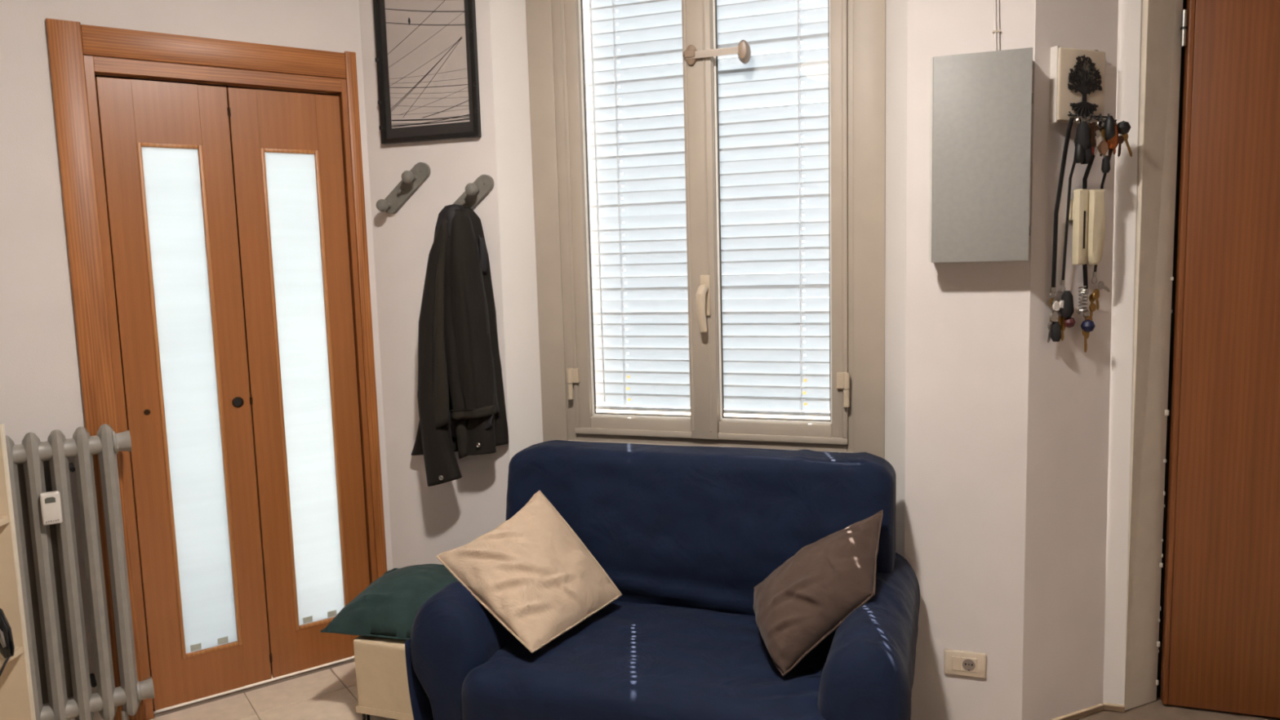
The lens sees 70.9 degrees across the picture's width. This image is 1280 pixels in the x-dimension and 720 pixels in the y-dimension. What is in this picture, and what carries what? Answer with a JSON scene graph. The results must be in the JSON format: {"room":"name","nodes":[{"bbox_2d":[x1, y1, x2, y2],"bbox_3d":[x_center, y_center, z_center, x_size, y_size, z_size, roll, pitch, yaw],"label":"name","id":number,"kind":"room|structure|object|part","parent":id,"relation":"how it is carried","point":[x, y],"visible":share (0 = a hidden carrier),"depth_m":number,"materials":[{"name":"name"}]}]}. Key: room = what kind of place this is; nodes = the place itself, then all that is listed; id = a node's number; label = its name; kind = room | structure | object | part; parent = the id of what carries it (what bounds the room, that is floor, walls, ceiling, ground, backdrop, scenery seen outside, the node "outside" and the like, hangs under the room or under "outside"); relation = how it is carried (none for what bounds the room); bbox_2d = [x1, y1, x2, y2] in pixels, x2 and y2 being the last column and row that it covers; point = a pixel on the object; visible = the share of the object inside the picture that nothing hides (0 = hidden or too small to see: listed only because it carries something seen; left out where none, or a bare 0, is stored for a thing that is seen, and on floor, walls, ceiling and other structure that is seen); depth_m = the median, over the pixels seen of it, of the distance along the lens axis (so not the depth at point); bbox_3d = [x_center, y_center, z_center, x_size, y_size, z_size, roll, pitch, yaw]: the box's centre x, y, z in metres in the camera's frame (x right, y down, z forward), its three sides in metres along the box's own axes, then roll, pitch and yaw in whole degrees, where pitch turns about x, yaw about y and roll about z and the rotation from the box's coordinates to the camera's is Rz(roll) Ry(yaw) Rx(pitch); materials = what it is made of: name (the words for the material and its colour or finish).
{"room":"living room","nodes":[
{"label":"living room","id":0,"kind":"room"},
{"bbox_2d":[0,0,392,719],"bbox_3d":[-2.671,-0.129,2.258,4.060,2.900,0.101,-6,8,-35],"label":"wall","id":1,"kind":"structure","parent":0,"point":[41,393],"depth_m":2.79,"materials":[{"name":"paint"}]},
{"bbox_2d":[45,17,386,719],"bbox_3d":[-1.413,0.051,3.157,0.942,2.274,0.106,-6,8,-35],"label":"door frame","id":2,"kind":"structure","parent":1,"relation":"attached to","point":[79,54],"depth_m":2.92,"materials":[{"name":"brown wood"}]},
{"bbox_3d":[-1.734,0.091,2.876,0.090,2.274,0.016,-6,8,-35],"label":"casing","id":3,"kind":"part","parent":2,"relation":"part of","materials":[{"name":"brown wood"}]},
{"bbox_3d":[-1.397,-1.027,3.015,0.813,0.090,0.013,-6,8,-35],"label":"head casing","id":4,"kind":"part","parent":2,"relation":"part of","materials":[{"name":"brown wood"}]},
{"bbox_3d":[-1.019,0.015,3.380,0.039,2.274,0.016,-6,8,-35],"label":"casing","id":5,"kind":"part","parent":2,"relation":"part of","materials":[{"name":"brown wood"}]},
{"bbox_2d":[95,76,369,711],"bbox_3d":[-1.380,0.118,3.172,0.759,2.101,0.038,-6,8,-35],"label":"door","id":6,"kind":"structure","parent":1,"relation":"in","point":[227,215],"depth_m":3.13,"materials":[{"name":"brown wood"}]},
{"bbox_3d":[-1.530,0.155,3.067,0.176,1.729,0.004,-6,8,-35],"label":"frosted pane","id":7,"kind":"part","parent":6,"relation":"part of","materials":[{"name":"white glass"}]},
{"bbox_3d":[-1.404,0.147,3.139,0.038,0.038,0.004,-6,8,-35],"label":"finger pull","id":8,"kind":"part","parent":6,"relation":"part of","materials":[{"name":"brown metal"}]},
{"bbox_3d":[-1.220,0.122,3.285,0.180,1.729,0.004,-6,8,-35],"label":"frosted pane","id":9,"kind":"part","parent":6,"relation":"part of","materials":[{"name":"white glass"}]},
{"bbox_2d":[358,0,1035,719],"bbox_3d":[0.137,-0.299,3.081,2.470,2.900,0.190,1,7,19],"label":"wall","id":10,"kind":"structure","parent":0,"point":[968,322],"depth_m":2.79,"materials":[{"name":"paint"}]},
{"bbox_2d":[376,162,431,213],"bbox_3d":[-0.862,-0.623,3.250,0.200,0.178,0.079,1,7,19],"label":"hook rack","id":11,"kind":"object","parent":10,"relation":"attached to","point":[411,180],"visible":1,"depth_m":3.26,"materials":[{"name":"grey wood"}]},
{"bbox_3d":[-0.931,-0.562,3.272,0.045,0.045,0.061,1,7,19],"label":"knob","id":12,"kind":"part","parent":11,"relation":"part of","materials":[{"name":"grey wood"}]},
{"bbox_3d":[-0.827,-0.655,3.224,0.045,0.045,0.061,1,7,19],"label":"knob","id":13,"kind":"part","parent":11,"relation":"part of","materials":[{"name":"grey wood"}]},
{"bbox_2d":[373,0,481,144],"bbox_3d":[-0.759,-1.073,3.186,0.408,0.577,0.025,1,7,19],"label":"framed picture","id":14,"kind":"object","parent":10,"relation":"attached to","point":[426,51],"visible":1,"depth_m":3.20},
{"bbox_2d":[384,0,469,128],"bbox_3d":[-0.756,-1.074,3.193,0.382,0.557,0.005,1,7,19],"label":"print","id":15,"kind":"object","parent":14,"relation":"attached to","point":[427,42],"depth_m":3.19},
{"bbox_2d":[453,174,493,209],"bbox_3d":[-0.619,-0.564,3.171,0.199,0.174,0.079,1,7,19],"label":"hook rack","id":16,"kind":"object","parent":10,"relation":"attached to","point":[475,192],"visible":0.57,"depth_m":3.17,"materials":[{"name":"grey wood"}]},
{"bbox_2d":[410,204,508,486],"bbox_3d":[-0.702,-0.047,3.207,0.416,1.003,0.159,1,7,19],"label":"jacket","id":17,"kind":"object","parent":16,"relation":"hanging from","point":[460,394],"visible":1,"depth_m":3.16,"materials":[{"name":"fabric"}]},
{"bbox_2d":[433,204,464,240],"bbox_3d":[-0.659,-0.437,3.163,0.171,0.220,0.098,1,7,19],"label":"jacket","id":18,"kind":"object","parent":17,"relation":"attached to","point":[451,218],"depth_m":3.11,"materials":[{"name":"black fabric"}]},
{"bbox_3d":[-0.618,-0.158,3.159,0.200,0.738,0.092,1,7,19],"label":"panel","id":19,"kind":"part","parent":17,"relation":"part of","materials":[{"name":"fabric"}]},
{"bbox_3d":[-0.585,-0.596,3.146,0.045,0.045,0.061,1,7,19],"label":"knob","id":20,"kind":"part","parent":16,"relation":"part of","materials":[{"name":"grey wood"}]},
{"bbox_2d":[488,0,542,462],"bbox_3d":[-0.431,-0.164,3.273,0.163,2.620,0.003,-8,9,-43],"label":"reveal","id":21,"kind":"structure","parent":10,"relation":"attached to","point":[508,19],"depth_m":3.23,"materials":[{"name":"white paint"}]},
{"bbox_2d":[525,0,885,458],"bbox_3d":[0.194,-0.540,3.061,1.239,1.900,0.129,1,7,19],"label":"window","id":22,"kind":"structure","parent":10,"relation":"in","point":[554,28],"depth_m":3.06,"materials":[{"name":"paint"}]},
{"bbox_3d":[-0.238,0.057,3.285,0.032,0.052,0.016,1,7,19],"label":"hinge plate","id":23,"kind":"part","parent":22,"relation":"part of","materials":[{"name":"beige metal"}]},
{"bbox_3d":[-0.045,-0.562,3.147,0.458,1.682,0.010,1,7,19],"label":"rebate moulding","id":24,"kind":"part","parent":22,"relation":"part of","materials":[{"name":"paint"}]},
{"bbox_3d":[-0.037,-0.565,3.168,0.458,1.682,0.044,1,7,19],"label":"sash","id":25,"kind":"part","parent":22,"relation":"part of","materials":[{"name":"paint"}]},
{"bbox_3d":[0.213,-0.177,3.059,0.033,0.162,0.056,2,7,29],"label":"handle lever","id":26,"kind":"part","parent":22,"relation":"part of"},
{"bbox_3d":[0.224,-0.221,3.078,0.034,0.140,0.012,1,7,19],"label":"handle plate","id":27,"kind":"part","parent":22,"relation":"part of","materials":[{"name":"beige metal"}]},
{"bbox_2d":[582,0,830,416],"bbox_3d":[0.236,-0.682,3.118,0.939,1.753,0.051,1,7,19],"label":"blind","id":28,"kind":"object","parent":22,"relation":"attached to","point":[761,156],"visible":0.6,"depth_m":3.13,"materials":[{"name":"white plastic"}]},
{"bbox_3d":[-0.074,-0.673,3.214,0.017,1.715,0.008,1,7,19],"label":"ladder cord","id":29,"kind":"part","parent":28,"relation":"part of","materials":[{"name":"white fabric"}]},
{"bbox_3d":[0.262,0.182,3.220,0.935,0.013,0.026,1,7,19],"label":"rail","id":30,"kind":"part","parent":28,"relation":"part of","materials":[{"name":"white plastic"}]},
{"bbox_3d":[0.537,-0.666,2.999,0.017,1.715,0.008,1,7,19],"label":"ladder cord","id":31,"kind":"part","parent":28,"relation":"part of","materials":[{"name":"white fabric"}]},
{"bbox_2d":[682,40,751,66],"bbox_3d":[0.256,-1.015,2.985,0.219,0.074,0.070,1,7,19],"label":"handle","id":32,"kind":"object","parent":22,"relation":"attached to","point":[743,50],"depth_m":2.96,"materials":[{"name":"plastic"}]},
{"bbox_3d":[0.428,-0.559,3.005,0.524,1.682,0.044,1,7,19],"label":"sash","id":33,"kind":"part","parent":22,"relation":"part of","materials":[{"name":"paint"}]},
{"bbox_3d":[0.421,-0.557,2.984,0.524,1.682,0.010,1,7,19],"label":"rebate moulding","id":34,"kind":"part","parent":22,"relation":"part of","materials":[{"name":"paint"}]},
{"bbox_3d":[0.666,0.067,2.968,0.032,0.052,0.016,1,7,19],"label":"hinge plate","id":35,"kind":"part","parent":22,"relation":"part of","materials":[{"name":"beige metal"}]},
{"bbox_2d":[595,408,830,419],"bbox_3d":[0.288,0.238,3.349,1.350,0.045,0.290,1,7,19],"label":"sill","id":36,"kind":"structure","parent":10,"relation":"attached to","point":[597,410],"depth_m":3.40,"materials":[{"name":"stone"}]},
{"bbox_2d":[884,0,908,558],"bbox_3d":[0.806,-0.150,2.840,0.003,2.620,0.164,-3,6,-8],"label":"reveal","id":37,"kind":"structure","parent":10,"relation":"attached to","point":[896,11],"depth_m":2.81,"materials":[{"name":"white paint"}]},
{"bbox_2d":[943,648,986,678],"bbox_3d":[1.018,0.952,2.815,0.124,0.082,0.013,1,7,19],"label":"wall socket","id":38,"kind":"object","parent":10,"relation":"attached to","point":[960,663],"visible":1,"depth_m":2.81,"materials":[{"name":"beige plastic"}]},
{"bbox_2d":[928,47,1033,262],"bbox_3d":[0.982,-0.578,2.596,0.274,0.584,0.097,1,7,19],"label":"electrical box","id":39,"kind":"object","parent":10,"relation":"attached to","point":[980,111],"visible":1,"depth_m":2.55,"materials":[{"name":"grey metal"}]},
{"bbox_2d":[992,0,1000,50],"bbox_3d":[1.015,-1.292,2.543,0.023,0.856,0.011,1,7,19],"label":"cable","id":40,"kind":"object","parent":10,"relation":"attached to","point":[995,31],"visible":0.84,"depth_m":2.58,"materials":[{"name":"paint"}]},
{"bbox_2d":[595,375,830,412],"bbox_3d":[1.150,0.742,4.991,4.000,1.350,0.200,1,7,19],"label":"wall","id":41,"kind":"structure","parent":0,"point":[628,376],"depth_m":5.01,"materials":[{"name":"paint"}]},
{"bbox_2d":[148,655,1279,719],"bbox_3d":[-0.941,1.335,2.056,9.156,0.060,10.195,-2,6,0],"label":"floor","id":42,"kind":"structure","parent":0,"point":[330,692],"depth_m":3.11,"materials":[{"name":"tile"}]},
{"bbox_2d":[0,423,35,719],"bbox_3d":[-1.849,0.745,2.293,0.420,1.112,0.217,-3,7,-15],"label":"shelf unit","id":43,"kind":"object","parent":42,"relation":"on","point":[16,694],"visible":0.94,"depth_m":2.42,"materials":[{"name":"beige wood"}]},
{"bbox_2d":[0,608,14,676],"bbox_3d":[-1.660,0.871,2.331,0.056,0.443,0.153,-3,7,-15],"label":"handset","id":44,"kind":"object","parent":43,"relation":"on","point":[6,642],"visible":1,"depth_m":2.35,"materials":[{"name":"plastic"}]},
{"bbox_3d":[-1.672,0.712,2.349,0.015,0.078,0.039,-8,9,-44],"label":"silver trim","id":45,"kind":"part","parent":44,"relation":"part of","materials":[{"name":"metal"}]},
{"bbox_3d":[-1.639,0.936,2.319,0.033,0.314,0.117,-2,6,1],"label":"cord","id":46,"kind":"part","parent":44,"relation":"part of","materials":[{"name":"black plastic"}]},
{"bbox_2d":[4,423,154,719],"bbox_3d":[-1.802,0.724,2.805,0.435,1.036,0.143,-6,8,-35],"label":"radiator","id":47,"kind":"object","parent":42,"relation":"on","point":[48,559],"visible":0.93,"depth_m":2.78,"materials":[{"name":"metal"}]},
{"bbox_3d":[-1.878,0.690,2.769,0.235,0.775,0.013,-6,8,-35],"label":"panel","id":48,"kind":"part","parent":47,"relation":"part of","materials":[{"name":"grey metal"}]},
{"bbox_2d":[39,490,62,525],"bbox_3d":[-1.768,0.445,2.700,0.051,0.098,0.027,-6,8,-35],"label":"meter","id":49,"kind":"object","parent":47,"relation":"attached to","point":[51,504],"visible":1,"depth_m":2.69,"materials":[{"name":"white plastic"}]},
{"bbox_2d":[353,635,413,719],"bbox_3d":[-0.686,1.035,3.057,0.382,0.300,0.402,1,7,19],"label":"stool","id":50,"kind":"object","parent":42,"relation":"on","point":[380,666],"visible":0.2,"depth_m":2.90,"materials":[{"name":"fabric"}]},
{"bbox_3d":[-0.900,1.173,2.953,0.027,0.060,0.011,1,7,19],"label":"leg","id":51,"kind":"part","parent":50,"relation":"part of","materials":[{"name":"black metal"}]},
{"bbox_2d":[320,564,457,639],"bbox_3d":[-0.747,0.793,3.064,0.509,0.161,0.444,1,7,19],"label":"cushion","id":52,"kind":"object","parent":50,"relation":"on","point":[388,607],"visible":0.6,"depth_m":2.94,"materials":[{"name":"green fabric"}]},
{"bbox_2d":[404,440,919,719],"bbox_3d":[0.089,0.769,2.618,1.370,0.907,0.843,1,7,19],"label":"sofa","id":53,"kind":"object","parent":42,"relation":"on","point":[686,535],"visible":0.78,"depth_m":2.61,"materials":[{"name":"blue fabric"}]},
{"bbox_3d":[-0.419,0.914,2.830,0.259,0.592,0.785,1,7,19],"label":"arm","id":54,"kind":"part","parent":53,"relation":"part of"},
{"bbox_2d":[435,490,622,653],"bbox_3d":[-0.313,0.594,2.709,0.410,0.338,0.438,4,8,40],"label":"cushion","id":55,"kind":"object","parent":53,"relation":"on","point":[532,572],"visible":1,"depth_m":2.62,"materials":[{"name":"beige fabric"}]},
{"bbox_3d":[0.107,0.995,2.615,1.020,0.434,0.798,1,7,19],"label":"seat","id":56,"kind":"part","parent":53,"relation":"part of","materials":[{"name":"blue fabric"}]},
{"bbox_3d":[0.165,0.731,2.901,1.261,0.898,0.255,1,7,19],"label":"backrest","id":57,"kind":"part","parent":53,"relation":"part of","materials":[{"name":"blue fabric"}]},
{"bbox_2d":[753,510,883,676],"bbox_3d":[0.457,0.615,2.452,0.368,0.333,0.422,1,7,19],"label":"cushion","id":58,"kind":"object","parent":53,"relation":"on","point":[805,599],"visible":1,"depth_m":2.39,"materials":[{"name":"brown fabric"}]},
{"bbox_3d":[0.632,0.925,2.460,0.236,0.601,0.786,1,7,19],"label":"arm","id":59,"kind":"part","parent":53,"relation":"part of"},
{"bbox_2d":[1022,0,1118,719],"bbox_3d":[1.281,-0.294,2.756,0.366,2.900,0.120,-4,7,-24],"label":"wall","id":60,"kind":"structure","parent":0,"point":[1068,387],"depth_m":2.75,"materials":[{"name":"paint"}]},
{"bbox_2d":[1050,703,1102,719],"bbox_3d":[1.345,1.142,2.855,0.350,0.021,0.012,-5,7,-24],"label":"baseboard","id":61,"kind":"structure","parent":60,"relation":"attached to","point":[1082,713],"depth_m":2.88,"materials":[{"name":"wood"}]},
{"bbox_2d":[1048,45,1105,124],"bbox_3d":[1.276,-0.798,2.620,0.194,0.216,0.030,-4,7,-24],"label":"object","id":62,"kind":"object","parent":60,"relation":"attached to","point":[1062,59],"visible":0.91,"depth_m":2.59,"materials":[{"name":"plastic"}]},
{"bbox_2d":[1067,54,1116,122],"bbox_3d":[1.312,-0.783,2.605,0.176,0.198,0.034,-4,7,-24],"label":"key rack","id":63,"kind":"object","parent":62,"relation":"attached to","point":[1084,108],"visible":0.99,"depth_m":2.60,"materials":[{"name":"black metal"}]},
{"bbox_2d":[1047,117,1074,342],"bbox_3d":[1.222,-0.372,2.619,0.047,0.647,0.044,-4,7,-24],"label":"bunch","id":64,"kind":"object","parent":63,"relation":"hanging from","point":[1054,327],"visible":1,"depth_m":2.64,"materials":[{"name":"metal"}]},
{"bbox_2d":[1057,119,1081,341],"bbox_3d":[1.262,-0.376,2.644,0.054,0.644,0.045,0,7,13],"label":"bunch","id":65,"kind":"object","parent":63,"relation":"hanging from","point":[1066,310],"visible":0.95,"depth_m":2.65,"materials":[{"name":"metal"}]},
{"bbox_2d":[1073,116,1092,164],"bbox_3d":[1.266,-0.628,2.567,0.056,0.134,0.040,-4,7,-24],"label":"bunch","id":66,"kind":"object","parent":63,"relation":"hanging from","point":[1083,151],"visible":1,"depth_m":2.56,"materials":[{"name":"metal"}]},
{"bbox_3d":[1.290,-0.809,2.604,0.140,0.145,0.007,-4,7,-24],"label":"tree crown","id":67,"kind":"part","parent":63,"relation":"part of","materials":[{"name":"black metal"}]},
{"bbox_2d":[1084,119,1095,155],"bbox_3d":[1.287,-0.638,2.579,0.034,0.106,0.035,1,7,25],"label":"bunch","id":68,"kind":"object","parent":63,"relation":"hanging from","point":[1091,127],"visible":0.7,"depth_m":2.56,"materials":[{"name":"metal"}]},
{"bbox_2d":[1077,119,1102,352],"bbox_3d":[1.336,-0.361,2.674,0.052,0.684,0.057,1,7,23],"label":"bunch","id":69,"kind":"object","parent":63,"relation":"hanging from","point":[1087,326],"visible":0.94,"depth_m":2.69,"materials":[{"name":"metal"}]},
{"bbox_2d":[1086,115,1096,148],"bbox_3d":[1.304,-0.657,2.593,0.038,0.096,0.028,-4,7,-24],"label":"bunch","id":70,"kind":"object","parent":63,"relation":"hanging from","point":[1092,123],"visible":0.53,"depth_m":2.59,"materials":[{"name":"metal"}]},
{"bbox_2d":[1090,120,1102,155],"bbox_3d":[1.306,-0.640,2.590,0.054,0.102,0.015,-4,7,-24],"label":"bunch","id":71,"kind":"object","parent":63,"relation":"hanging from","point":[1097,134],"visible":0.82,"depth_m":2.59,"materials":[{"name":"metal"}]},
{"bbox_2d":[1088,122,1116,317],"bbox_3d":[1.397,-0.412,2.691,0.084,0.578,0.045,-4,7,-24],"label":"bunch","id":72,"kind":"object","parent":63,"relation":"hanging from","point":[1095,295],"visible":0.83,"depth_m":2.72,"materials":[{"name":"metal"}]},
{"bbox_2d":[1097,120,1110,173],"bbox_3d":[1.345,-0.620,2.607,0.046,0.152,0.024,-4,7,-24],"label":"bunch","id":73,"kind":"object","parent":63,"relation":"hanging from","point":[1103,147],"visible":1,"depth_m":2.61,"materials":[{"name":"metal"}]},
{"bbox_2d":[1103,115,1119,159],"bbox_3d":[1.369,-0.645,2.613,0.048,0.125,0.038,-4,7,-24],"label":"bunch","id":74,"kind":"object","parent":63,"relation":"hanging from","point":[1111,128],"visible":1,"depth_m":2.60,"materials":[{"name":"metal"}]},
{"bbox_2d":[1116,120,1132,157],"bbox_3d":[1.418,-0.648,2.638,0.041,0.105,0.061,3,8,37],"label":"bunch","id":75,"kind":"object","parent":63,"relation":"hanging from","point":[1124,127],"visible":0.88,"depth_m":2.62,"materials":[{"name":"metal"}]},
{"bbox_2d":[1068,189,1105,264],"bbox_3d":[1.323,-0.393,2.666,0.094,0.222,0.057,-4,7,-24],"label":"intercom","id":76,"kind":"object","parent":60,"relation":"attached to","point":[1087,207],"visible":0.99,"depth_m":2.65,"materials":[{"name":"beige plastic"}]},
{"bbox_3d":[1.299,-0.392,2.652,0.039,0.220,0.024,-4,7,-24],"label":"wall plate","id":77,"kind":"part","parent":76,"relation":"part of","materials":[{"name":"beige plastic"}]},
{"bbox_2d":[1102,0,1141,704],"bbox_3d":[1.487,-0.310,2.844,0.142,2.900,0.162,1,7,19],"label":"wall","id":78,"kind":"structure","parent":0,"point":[1129,22],"depth_m":2.80,"materials":[{"name":"white paint"}]},
{"bbox_2d":[1124,0,1182,710],"bbox_3d":[1.565,-0.312,2.845,0.175,2.900,0.165,-4,7,-24],"label":"wall","id":79,"kind":"structure","parent":0,"point":[1160,58],"depth_m":2.81,"materials":[{"name":"paint"}]},
{"bbox_2d":[1102,702,1124,712],"bbox_3d":[1.540,1.129,2.921,0.062,0.021,0.011,1,7,19],"label":"baseboard","id":80,"kind":"structure","parent":79,"relation":"attached to","point":[1106,706],"depth_m":2.92,"materials":[{"name":"wood"}]},
{"bbox_3d":[2.686,-0.303,2.489,0.350,2.900,0.160,1,7,19],"label":"wall","id":81,"kind":"structure","parent":0,"visible":0},
{"bbox_2d":[1155,0,1279,718],"bbox_3d":[2.110,-0.308,2.674,0.980,2.900,0.092,1,7,19],"label":"door","id":82,"kind":"structure","parent":81,"relation":"in","point":[1218,644],"depth_m":2.78,"materials":[{"name":"brown wood"}]},
{"bbox_3d":[2.120,-0.312,2.703,0.980,2.900,0.030,1,7,19],"label":"steel frame","id":83,"kind":"part","parent":82,"relation":"part of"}
]}

